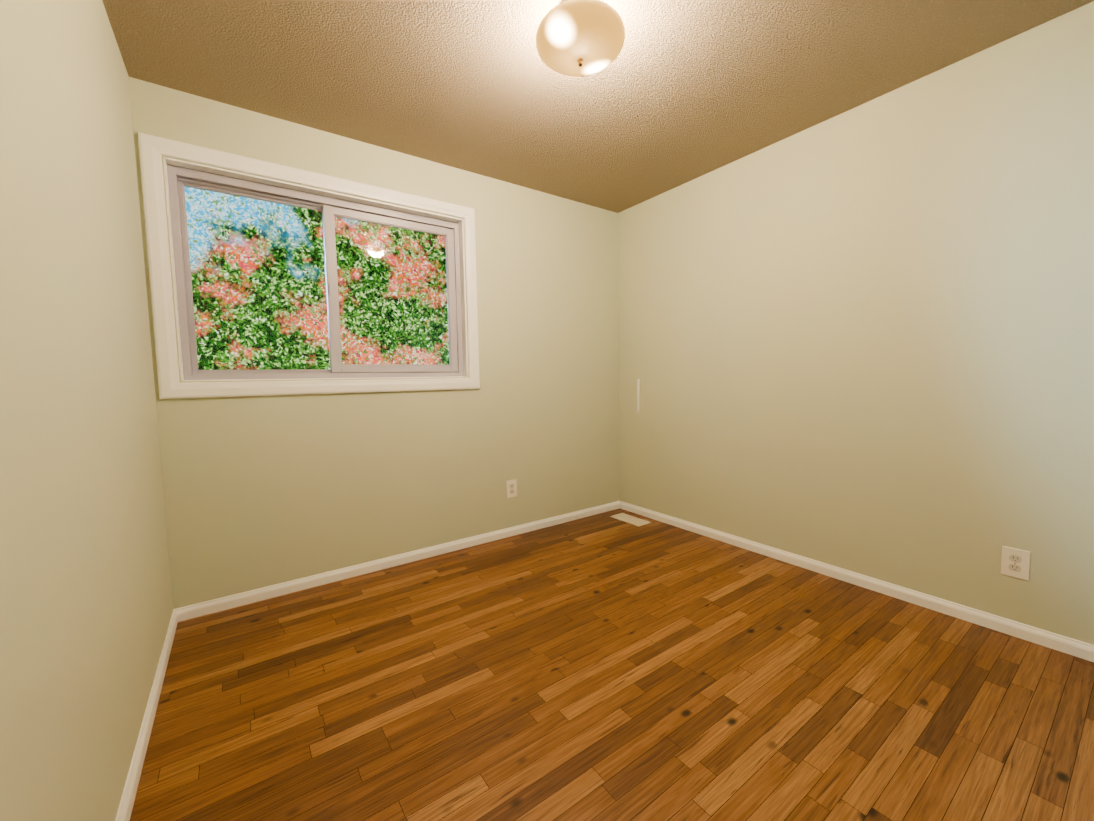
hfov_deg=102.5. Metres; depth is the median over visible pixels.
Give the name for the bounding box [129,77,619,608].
wall
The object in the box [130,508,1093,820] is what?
floor
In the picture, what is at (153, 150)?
window
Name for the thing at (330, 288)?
window latch
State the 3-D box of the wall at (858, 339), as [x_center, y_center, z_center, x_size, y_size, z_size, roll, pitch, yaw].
[1.610,-0.309,2.368,0.160,2.440,3.595,-4,5,-35]
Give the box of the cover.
[637,379,639,412]
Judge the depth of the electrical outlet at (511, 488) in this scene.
3.10 m
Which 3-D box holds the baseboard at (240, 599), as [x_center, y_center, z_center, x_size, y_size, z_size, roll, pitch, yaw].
[-0.566,0.883,2.899,2.850,0.062,0.013,-4,5,-35]
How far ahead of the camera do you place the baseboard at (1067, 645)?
2.15 m
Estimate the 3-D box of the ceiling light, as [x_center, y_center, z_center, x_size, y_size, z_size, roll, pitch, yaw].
[0.120,-1.354,1.599,0.323,0.190,0.323,-4,5,-35]
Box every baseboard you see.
[115,607,182,820]
[183,501,618,620]
[619,501,1093,661]
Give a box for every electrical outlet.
[506,479,516,497]
[1001,546,1030,580]
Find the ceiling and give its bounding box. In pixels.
[102,0,1093,212]
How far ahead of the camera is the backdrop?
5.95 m
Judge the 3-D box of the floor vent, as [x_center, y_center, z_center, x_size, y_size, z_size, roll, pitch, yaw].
[0.649,0.850,3.427,0.140,0.006,0.305,-4,5,-35]
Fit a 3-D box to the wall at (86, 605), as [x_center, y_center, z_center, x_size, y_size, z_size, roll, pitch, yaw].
[-0.897,-0.134,0.599,0.160,2.440,3.595,-4,5,-35]
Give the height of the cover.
0.275 m
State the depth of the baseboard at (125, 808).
1.37 m
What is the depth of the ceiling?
1.90 m
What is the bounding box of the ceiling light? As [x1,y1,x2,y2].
[536,0,624,76]
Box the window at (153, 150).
[137,132,479,398]
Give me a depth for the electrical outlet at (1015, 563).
1.83 m
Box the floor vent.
[610,513,650,526]
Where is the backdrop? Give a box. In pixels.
[184,186,448,369]
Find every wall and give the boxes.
[0,0,172,820]
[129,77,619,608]
[618,1,1093,644]
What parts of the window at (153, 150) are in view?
fixed window sash, sash fixed glass, frame, sliding window sash, sash slider glass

